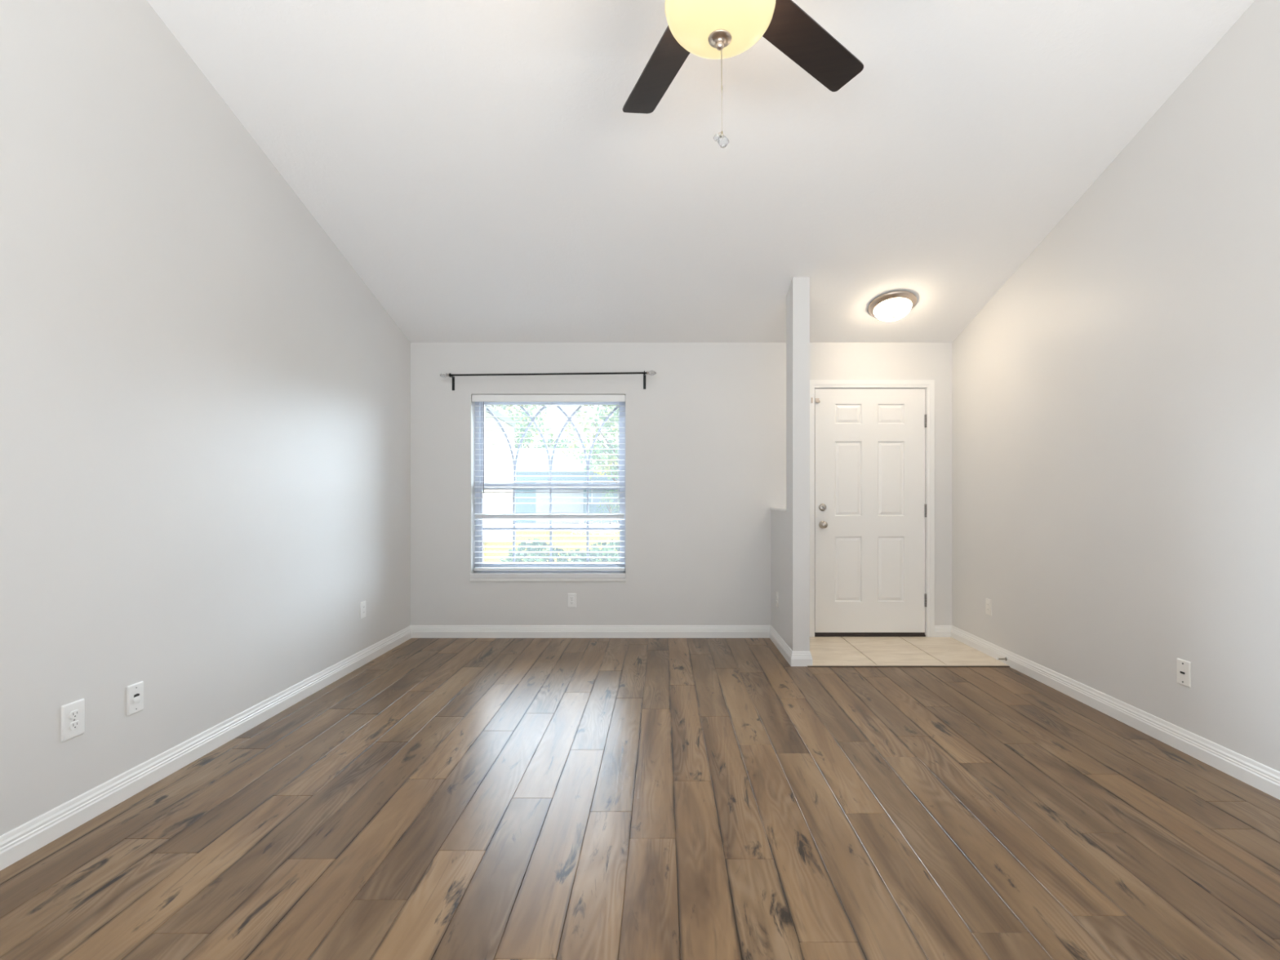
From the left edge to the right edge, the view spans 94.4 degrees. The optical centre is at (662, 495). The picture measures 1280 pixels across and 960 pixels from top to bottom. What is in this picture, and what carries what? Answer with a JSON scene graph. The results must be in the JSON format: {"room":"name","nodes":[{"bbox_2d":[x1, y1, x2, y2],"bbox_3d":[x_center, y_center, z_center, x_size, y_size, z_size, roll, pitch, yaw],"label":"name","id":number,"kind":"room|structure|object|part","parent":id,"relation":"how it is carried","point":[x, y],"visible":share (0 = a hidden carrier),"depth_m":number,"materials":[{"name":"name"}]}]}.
{"room":"empty living room","nodes":[
{"label":"empty living room","id":0,"kind":"room"},
{"bbox_2d":[0,0,410,835],"bbox_3d":[-2.161,-0.918,1.250,0.150,4.280,7.700,0,0,0],"label":"wall","id":1,"kind":"structure","parent":0,"point":[205,406],"depth_m":2.44,"materials":[{"name":"paint"}]},
{"bbox_2d":[61,698,84,742],"bbox_3d":[-2.081,0.792,2.094,0.009,0.126,0.080,0,0,0],"label":"wall outlet","id":2,"kind":"object","parent":1,"relation":"attached to","point":[73,714],"visible":1,"depth_m":2.09,"materials":[{"name":"white plastic"}]},
{"bbox_2d":[69,720,79,730],"bbox_3d":[-2.079,0.811,2.094,0.003,0.027,0.034,0,0,0],"label":"receptacle","id":3,"kind":"object","parent":2,"relation":"attached to","point":[73,725],"depth_m":2.09,"materials":[{"name":"grey plastic"}]},
{"bbox_2d":[69,709,79,719],"bbox_3d":[-2.079,0.772,2.094,0.003,0.027,0.034,0,0,0],"label":"receptacle","id":4,"kind":"object","parent":2,"relation":"attached to","point":[73,713],"depth_m":2.09,"materials":[{"name":"grey plastic"}]},
{"bbox_2d":[126,680,143,715],"bbox_3d":[-2.081,0.800,2.341,0.010,0.116,0.071,0,0,0],"label":"cable plate","id":5,"kind":"object","parent":1,"relation":"attached to","point":[135,692],"visible":1,"depth_m":2.33,"materials":[{"name":"white plastic"}]},
{"bbox_2d":[133,695,141,705],"bbox_3d":[-2.078,0.806,2.341,0.005,0.036,0.034,0,0,0],"label":"socket","id":6,"kind":"object","parent":5,"relation":"attached to","point":[136,699],"depth_m":2.34,"materials":[{"name":"white plastic"}]},
{"bbox_2d":[0,625,411,871],"bbox_3d":[-2.078,1.121,1.150,0.016,0.101,7.500,0,0,0],"label":"baseboard","id":7,"kind":"structure","parent":1,"relation":"attached to","point":[24,840],"depth_m":2.45,"materials":[{"name":"white wood"}]},
{"bbox_2d":[360,600,365,618],"bbox_3d":[-2.082,0.791,4.122,0.009,0.116,0.071,0,0,0],"label":"wall outlet","id":8,"kind":"object","parent":1,"relation":"attached to","point":[362,604],"visible":1,"depth_m":4.11,"materials":[{"name":"white plastic"}]},
{"bbox_2d":[362,604,364,614],"bbox_3d":[-2.079,0.791,4.122,0.003,0.067,0.033,0,0,0],"label":"receptacle","id":9,"kind":"object","parent":8,"relation":"attached to","point":[363,606],"depth_m":4.12,"materials":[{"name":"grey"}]},
{"bbox_2d":[0,636,1279,959],"bbox_3d":[0.155,1.170,1.150,4.683,0.012,7.700,0,0,0],"label":"floor","id":10,"kind":"structure","parent":0,"point":[437,798],"depth_m":2.09,"materials":[{"name":"brown wood"}]},
{"bbox_2d":[410,342,951,625],"bbox_3d":[0.155,-0.025,5.000,4.483,2.493,0.200,0,0,0],"label":"wall","id":11,"kind":"structure","parent":0,"point":[705,436],"depth_m":4.90,"materials":[{"name":"paint"}]},
{"bbox_2d":[470,401,626,581],"bbox_3d":[-0.946,-0.070,4.984,1.287,1.549,0.203,0,0,0],"label":"window","id":12,"kind":"structure","parent":11,"relation":"in","point":[476,575],"depth_m":5.01,"materials":[{"name":"grey plastic"}]},
{"bbox_3d":[-0.945,0.659,4.944,1.286,0.042,0.123,0,0,0],"label":"sill","id":13,"kind":"part","parent":12,"relation":"part of","materials":[{"name":"white wood"}]},
{"bbox_2d":[471,395,625,571],"bbox_3d":[-0.944,-0.108,4.942,1.271,1.468,0.072,0,0,0],"label":"window blind","id":14,"kind":"object","parent":12,"relation":"attached to","point":[483,398],"visible":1,"depth_m":4.93,"materials":[{"name":"white plastic"}]},
{"bbox_3d":[-0.942,0.612,4.950,1.254,0.028,0.052,0,0,0],"label":"rail","id":15,"kind":"part","parent":14,"relation":"part of","materials":[{"name":"white plastic"}]},
{"bbox_3d":[-0.944,0.255,5.023,1.210,0.725,0.032,0,0,0],"label":"sash","id":16,"kind":"part","parent":12,"relation":"part of","materials":[{"name":"clear plastic"}]},
{"bbox_3d":[-0.944,-0.432,5.058,1.210,0.755,0.026,0,0,0],"label":"sash","id":17,"kind":"part","parent":12,"relation":"part of","materials":[{"name":"glass"}]},
{"bbox_2d":[440,370,656,390],"bbox_3d":[-0.932,-0.949,4.852,1.766,0.152,0.096,0,0,0],"label":"curtain rod","id":18,"kind":"object","parent":11,"relation":"attached to","point":[444,375],"visible":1,"depth_m":4.82,"materials":[{"name":"black metal"}]},
{"bbox_3d":[-0.932,-0.994,4.825,1.611,0.033,0.015,0,0,0],"label":"rod","id":19,"kind":"part","parent":18,"relation":"part of","materials":[{"name":"black metal"}]},
{"bbox_2d":[567,593,576,607],"bbox_3d":[-0.748,0.864,4.895,0.071,0.116,0.009,0,0,0],"label":"wall outlet","id":20,"kind":"object","parent":11,"relation":"attached to","point":[571,597],"visible":1,"depth_m":4.89,"materials":[{"name":"white plastic"}]},
{"bbox_2d":[410,625,770,638],"bbox_3d":[-0.593,1.121,4.892,2.986,0.101,0.016,0,0,0],"label":"baseboard","id":21,"kind":"structure","parent":11,"relation":"attached to","point":[417,631],"depth_m":4.89,"materials":[{"name":"white wood"}]},
{"bbox_2d":[809,379,934,636],"bbox_3d":[1.720,0.107,4.959,1.049,2.130,0.262,0,0,0],"label":"door","id":22,"kind":"structure","parent":11,"relation":"in","point":[872,442],"depth_m":4.90,"materials":[{"name":"white paint"}]},
{"bbox_3d":[1.327,0.237,4.867,0.064,0.064,0.074,0,0,0],"label":"knob","id":23,"kind":"part","parent":22,"relation":"part of","materials":[{"name":"silver metal"}]},
{"bbox_2d":[934,625,951,636],"bbox_3d":[2.321,1.121,4.892,0.152,0.101,0.016,0,0,0],"label":"baseboard","id":24,"kind":"structure","parent":11,"relation":"attached to","point":[940,630],"depth_m":4.89,"materials":[{"name":"white wood"}]},
{"bbox_2d":[146,0,1254,342],"bbox_3d":[0.155,-2.192,1.160,4.783,1.972,7.920,0,0,0],"label":"ceiling","id":25,"kind":"structure","parent":0,"point":[480,166],"depth_m":3.05,"materials":[{"name":"white paint"}]},
{"bbox_2d":[622,0,863,147],"bbox_3d":[0.128,-1.615,1.686,1.293,1.228,1.321,0,0,0],"label":"ceiling fan","id":26,"kind":"object","parent":25,"relation":"hanging from","point":[713,29],"visible":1,"depth_m":1.89,"materials":[{"name":"brown wood"}]},
{"bbox_3d":[-0.002,-1.508,2.094,0.130,0.033,0.507,0,0,-23],"label":"blade","id":27,"kind":"part","parent":26,"relation":"part of","materials":[{"name":"brown wood"}]},
{"bbox_3d":[0.165,-1.361,1.700,0.316,0.094,0.316,0,0,0],"label":"lamp shade","id":28,"kind":"part","parent":26,"relation":"part of","materials":[{"name":"beige glass"}]},
{"bbox_3d":[0.171,-1.163,1.700,0.006,0.249,0.006,0,0,0],"label":"pull chain","id":29,"kind":"part","parent":26,"relation":"part of","materials":[{"name":"silver metal"}]},
{"bbox_3d":[0.488,-1.508,1.981,0.507,0.033,0.130,0,0,-41],"label":"blade","id":30,"kind":"part","parent":26,"relation":"part of","materials":[{"name":"brown wood"}]},
{"bbox_2d":[867,290,916,321],"bbox_3d":[1.701,-1.386,4.382,0.338,0.165,0.329,0,0,25],"label":"ceiling light","id":31,"kind":"object","parent":25,"relation":"attached to","point":[891,305],"visible":1,"depth_m":4.30,"materials":[{"name":"white glass"}]},
{"bbox_3d":[1.701,-1.355,4.365,0.266,0.072,0.266,0,-16,0],"label":"lamp shade","id":32,"kind":"part","parent":31,"relation":"part of","materials":[{"name":"white glass"}]},
{"bbox_2d":[771,277,809,651],"bbox_3d":[0.958,-0.169,4.492,0.116,2.722,0.815,0,0,0],"label":"wall partition","id":33,"kind":"structure","parent":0,"point":[790,528],"depth_m":4.08,"materials":[{"name":"paint"}]},
{"bbox_2d":[776,591,778,608],"bbox_3d":[0.895,0.810,4.625,0.009,0.116,0.071,0,0,0],"label":"wall outlet","id":34,"kind":"object","parent":33,"relation":"attached to","point":[777,593],"visible":1,"depth_m":4.60,"materials":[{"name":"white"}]},
{"bbox_2d":[770,507,786,511],"bbox_3d":[0.958,0.104,4.598,0.128,0.016,0.603,0,0,0],"label":"ledge","id":35,"kind":"structure","parent":33,"relation":"on","point":[773,508],"depth_m":4.63,"materials":[{"name":"white"}]},
{"bbox_2d":[769,625,812,666],"bbox_3d":[0.958,1.121,4.484,0.148,0.101,0.831,0,0,0],"label":"baseboard","id":36,"kind":"structure","parent":33,"relation":"attached to","point":[793,658],"depth_m":4.11,"materials":[{"name":"white wood"}]},
{"bbox_2d":[951,0,1279,771],"bbox_3d":[2.472,-0.918,1.250,0.150,4.280,7.700,0,0,0],"label":"wall","id":37,"kind":"structure","parent":0,"point":[1116,399],"depth_m":2.91,"materials":[{"name":"paint"}]},
{"bbox_2d":[986,598,991,615],"bbox_3d":[2.393,0.814,4.345,0.009,0.116,0.071,0,0,0],"label":"wall outlet","id":38,"kind":"object","parent":37,"relation":"attached to","point":[988,602],"visible":1,"depth_m":4.33,"materials":[{"name":"white plastic"}]},
{"bbox_2d":[986,602,989,611],"bbox_3d":[2.390,0.814,4.345,0.003,0.067,0.033,0,0,0],"label":"receptacle","id":39,"kind":"object","parent":38,"relation":"attached to","point":[988,603],"depth_m":4.34,"materials":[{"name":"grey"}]},
{"bbox_2d":[995,657,1007,660],"bbox_3d":[2.348,1.129,4.100,0.069,0.024,0.024,0,0,0],"label":"door stop","id":40,"kind":"object","parent":37,"relation":"attached to","point":[1005,658],"visible":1,"depth_m":4.10,"materials":[{"name":"silver metal"}]},
{"bbox_2d":[951,625,1279,799],"bbox_3d":[2.389,1.121,1.150,0.016,0.101,7.500,0,0,0],"label":"baseboard","id":41,"kind":"structure","parent":37,"relation":"attached to","point":[1253,773],"depth_m":2.92,"materials":[{"name":"white wood"}]},
{"bbox_2d":[1176,657,1191,687],"bbox_3d":[2.393,0.812,2.720,0.008,0.116,0.071,0,0,0],"label":"cable plate","id":42,"kind":"object","parent":37,"relation":"attached to","point":[1183,667],"visible":1,"depth_m":2.71,"materials":[{"name":"white plastic"}]},
{"label":"outside","id":43,"kind":"structure","parent":0,"visible":0},
{"bbox_2d":[483,531,619,562],"bbox_3d":[0.000,1.402,14.550,120.000,0.100,18.900,0,0,0],"label":"ground","id":44,"kind":"structure","parent":43,"point":[517,533],"depth_m":18.19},
{"bbox_2d":[483,404,515,540],"bbox_3d":[-8.073,-1.233,20.691,5.630,5.170,7.600,0,0,-15],"label":"house","id":45,"kind":"structure","parent":44,"relation":"on","point":[489,437],"depth_m":17.87,"materials":[{"name":"white paint"}]},
{"bbox_2d":[498,537,619,562],"bbox_3d":[-0.212,0.880,6.333,2.969,1.005,0.910,0,0,0],"label":"hedge","id":46,"kind":"object","parent":44,"relation":"on","point":[522,544],"visible":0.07,"depth_m":6.19,"materials":[{"name":"green plant"}]},
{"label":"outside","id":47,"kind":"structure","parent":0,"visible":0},
{"bbox_2d":[515,522,619,527],"bbox_3d":[0.000,1.407,72.000,120.000,0.090,96.000,0,0,0],"label":"street","id":48,"kind":"structure","parent":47,"point":[516,523],"depth_m":28.30,"materials":[{"name":"grey asphalt"}]},
{"bbox_2d":[491,404,586,448],"bbox_3d":[-9.499,-3.179,43.902,6.294,9.284,9.738,0,0,31],"label":"tree","id":49,"kind":"object","parent":48,"relation":"on","point":[527,437],"visible":0.19,"depth_m":43.75,"materials":[{"name":"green plant"}]},
{"bbox_2d":[514,448,619,522],"bbox_3d":[-2.850,-0.688,34.000,11.900,4.080,9.200,0,0,0],"label":"house","id":50,"kind":"structure","parent":48,"relation":"on","point":[519,508],"depth_m":30.00,"materials":[{"name":"grey"}]},
{"bbox_3d":[-5.200,0.287,29.985,2.400,2.130,0.070,0,0,0],"label":"garage door","id":51,"kind":"part","parent":50,"relation":"part of","materials":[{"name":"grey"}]},
{"bbox_3d":[-2.900,-0.178,29.933,1.240,1.040,0.025,0,0,0],"label":"pane","id":52,"kind":"part","parent":50,"relation":"part of","materials":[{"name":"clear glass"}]},
{"bbox_2d":[558,404,618,483],"bbox_3d":[-1.869,-1.775,25.589,5.273,6.476,4.483,0,0,0],"label":"tree","id":53,"kind":"object","parent":48,"relation":"on","point":[599,414],"visible":0.22,"depth_m":24.95,"materials":[{"name":"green plant"}]},
{"bbox_2d":[593,417,618,448],"bbox_3d":[-2.057,-3.487,53.483,7.695,9.901,8.341,0,0,21],"label":"tree","id":54,"kind":"object","parent":48,"relation":"on","point":[615,418],"visible":0.02,"depth_m":53.08,"materials":[{"name":"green plant"}]},
{"bbox_2d":[596,489,619,524],"bbox_3d":[-2.531,0.499,28.540,1.466,1.924,1.272,0,0,0],"label":"bush","id":55,"kind":"object","parent":48,"relation":"on","point":[606,500],"visible":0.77,"depth_m":28.59,"materials":[{"name":"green plant"}]}
]}

